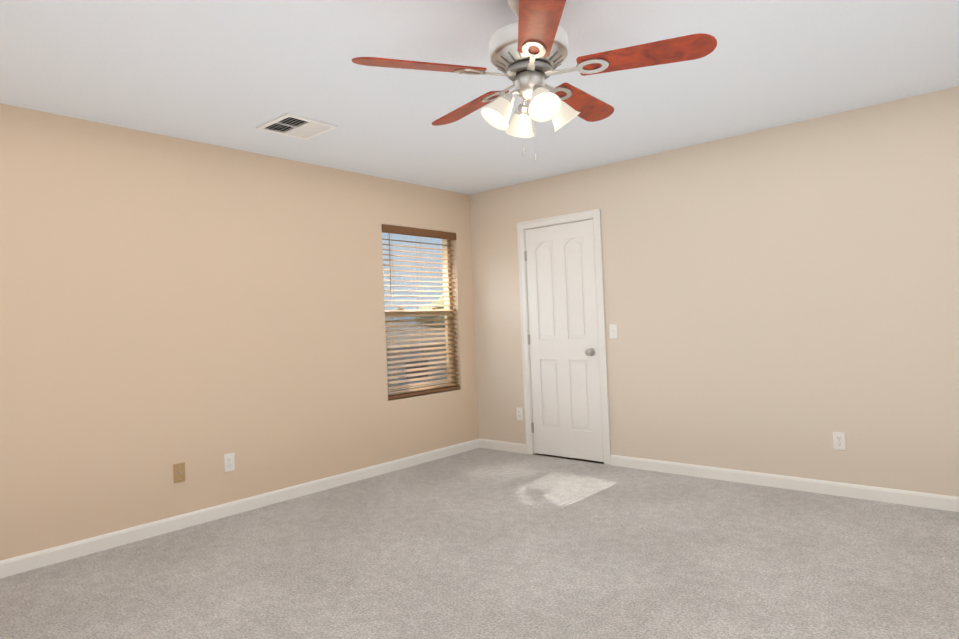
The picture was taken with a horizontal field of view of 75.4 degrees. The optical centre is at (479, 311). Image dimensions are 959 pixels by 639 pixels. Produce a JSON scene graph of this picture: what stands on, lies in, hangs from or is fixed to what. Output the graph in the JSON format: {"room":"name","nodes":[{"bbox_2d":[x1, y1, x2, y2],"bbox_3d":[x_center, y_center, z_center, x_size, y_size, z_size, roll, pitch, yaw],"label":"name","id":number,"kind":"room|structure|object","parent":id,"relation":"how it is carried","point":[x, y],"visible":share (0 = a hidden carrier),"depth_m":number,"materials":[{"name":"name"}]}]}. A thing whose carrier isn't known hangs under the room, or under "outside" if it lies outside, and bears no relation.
{"room":"empty bedroom","nodes":[
{"label":"empty bedroom","id":0,"kind":"room"},
{"bbox_2d":[0,103,478,560],"bbox_3d":[-1.880,0.172,3.983,0.150,2.540,5.670,-3,-1,41],"label":"wall","id":1,"kind":"structure","parent":0,"point":[200,309],"depth_m":3.91,"materials":[{"name":"beige paint"}]},
{"bbox_2d":[173,462,184,482],"bbox_3d":[-1.852,0.994,3.834,0.019,0.115,0.070,-3,-1,41],"label":"outlet","id":2,"kind":"object","parent":1,"relation":"attached to","point":[179,472],"visible":1,"depth_m":3.83,"materials":[{"name":"brown plastic"}]},
{"bbox_2d":[224,453,234,471],"bbox_3d":[-1.645,0.990,4.080,0.009,0.115,0.070,-3,-1,41],"label":"electrical outlet","id":3,"kind":"object","parent":1,"relation":"attached to","point":[229,463],"visible":1,"depth_m":4.08,"materials":[{"name":"white plastic"}]},
{"bbox_2d":[0,439,479,577],"bbox_3d":[-1.753,1.295,3.932,0.013,0.085,5.370,-3,-1,41],"label":"baseboard","id":4,"kind":"structure","parent":1,"relation":"attached to","point":[38,559],"depth_m":3.93,"materials":[{"name":"white"}]},
{"bbox_2d":[383,234,455,395],"bbox_3d":[-0.572,0.003,5.553,0.075,1.470,0.900,-3,-1,41],"label":"window","id":5,"kind":"structure","parent":1,"relation":"in","point":[445,293],"depth_m":5.67,"materials":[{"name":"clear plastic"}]},
{"bbox_2d":[382,224,459,399],"bbox_3d":[-0.510,-0.003,5.499,0.084,1.462,0.894,-3,-1,41],"label":"window blind","id":6,"kind":"object","parent":5,"relation":"attached to","point":[401,230],"visible":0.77,"depth_m":5.48,"materials":[{"name":"beige wood"}]},
{"bbox_2d":[0,448,958,638],"bbox_3d":[0.274,1.275,2.157,5.400,0.100,5.400,-3,-1,41],"label":"floor carpet","id":7,"kind":"object","parent":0,"point":[481,543],"visible":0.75,"depth_m":3.03,"materials":[{"name":"grey carpet"}]},
{"bbox_2d":[0,0,958,194],"bbox_3d":[1.108,-1.321,2.674,6.500,0.160,7.640,-3,-1,41],"label":"ceiling","id":8,"kind":"structure","parent":0,"point":[233,74],"depth_m":3.09,"materials":[{"name":"white paint"}]},
{"bbox_2d":[256,113,337,139],"bbox_3d":[-1.114,-1.125,3.788,0.350,0.016,0.350,-3,-1,41],"label":"ceiling vent","id":9,"kind":"object","parent":8,"relation":"in","point":[295,126],"visible":1,"depth_m":3.77,"materials":[{"name":"white metal"}]},
{"bbox_2d":[352,0,716,160],"bbox_3d":[0.210,-0.884,2.394,1.268,0.651,1.237,-3,-1,41],"label":"fan","id":10,"kind":"object","parent":8,"relation":"hanging from","point":[528,51],"visible":1,"depth_m":2.26,"materials":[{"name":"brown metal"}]},
{"bbox_2d":[534,453,603,463],"bbox_3d":[2.978,1.215,4.670,6.200,0.094,1.940,-3,-1,41],"label":"floor","id":11,"kind":"structure","parent":0,"point":[569,458],"depth_m":5.36,"materials":[{"name":"grey carpet"}]},
{"bbox_2d":[470,86,958,496],"bbox_3d":[2.390,0.002,3.954,6.350,2.540,0.120,-3,-1,41],"label":"wall","id":12,"kind":"structure","parent":0,"point":[783,300],"depth_m":4.20,"materials":[{"name":"beige paint"}]},
{"bbox_2d":[480,439,525,453],"bbox_3d":[0.221,1.249,5.765,0.540,0.085,0.013,-3,-1,41],"label":"baseboard","id":13,"kind":"structure","parent":12,"relation":"attached to","point":[484,443],"depth_m":5.76,"materials":[{"name":"white wood"}]},
{"bbox_2d":[516,407,522,419],"bbox_3d":[0.364,0.928,5.638,0.070,0.115,0.009,-3,-1,41],"label":"electrical outlet","id":14,"kind":"object","parent":12,"relation":"attached to","point":[519,411],"visible":1,"depth_m":5.63,"materials":[{"name":"white plastic"}]},
{"bbox_2d":[524,219,603,461],"bbox_3d":[0.698,0.249,5.325,0.714,2.005,0.107,-3,-1,41],"label":"closet door","id":15,"kind":"structure","parent":12,"relation":"in","point":[563,339],"depth_m":5.32,"materials":[{"name":"white wood"}]},
{"bbox_2d":[517,209,610,464],"bbox_3d":[0.744,0.217,5.372,0.850,2.090,0.137,-3,-1,41],"label":"door frame","id":16,"kind":"structure","parent":12,"relation":"attached to","point":[594,215],"depth_m":5.29,"materials":[{"name":"white wood"}]},
{"bbox_2d":[609,324,617,337],"bbox_3d":[1.077,0.157,5.001,0.070,0.115,0.020,-3,-1,41],"label":"light switch","id":17,"kind":"object","parent":12,"relation":"attached to","point":[613,330],"visible":1,"depth_m":5.00,"materials":[{"name":"white plastic"}]},
{"bbox_2d":[610,455,958,511],"bbox_3d":[2.120,1.144,4.119,2.790,0.085,0.013,-3,-1,41],"label":"baseboard","id":18,"kind":"structure","parent":12,"relation":"attached to","point":[903,497],"depth_m":4.11,"materials":[{"name":"white wood"}]},
{"bbox_2d":[833,432,845,450],"bbox_3d":[2.298,0.826,3.962,0.070,0.115,0.009,-3,-1,41],"label":"electrical outlet","id":19,"kind":"object","parent":12,"relation":"attached to","point":[839,442],"visible":1,"depth_m":3.96,"materials":[{"name":"white plastic"}]},
{"label":"outside","id":20,"kind":"structure","parent":0,"visible":0},
{"bbox_3d":[0.124,4.400,5.911,320.000,0.200,320.000,-3,-1,41],"label":"ground","id":21,"kind":"structure","parent":20,"visible":0},
{"bbox_2d":[386,322,446,389],"bbox_3d":[-7.047,2.795,40.530,12.900,4.800,11.900,-3,-1,41],"label":"house","id":22,"kind":"structure","parent":21,"relation":"on","point":[404,348],"depth_m":35.81,"materials":[{"name":"beige paint"}]},
{"bbox_2d":[415,294,444,327],"bbox_3d":[-1.026,1.451,50.213,6.202,7.348,7.347,-3,-1,41],"label":"tree","id":23,"kind":"object","parent":21,"relation":"on","point":[435,303],"depth_m":48.36,"materials":[{"name":"green plant"}]}
]}

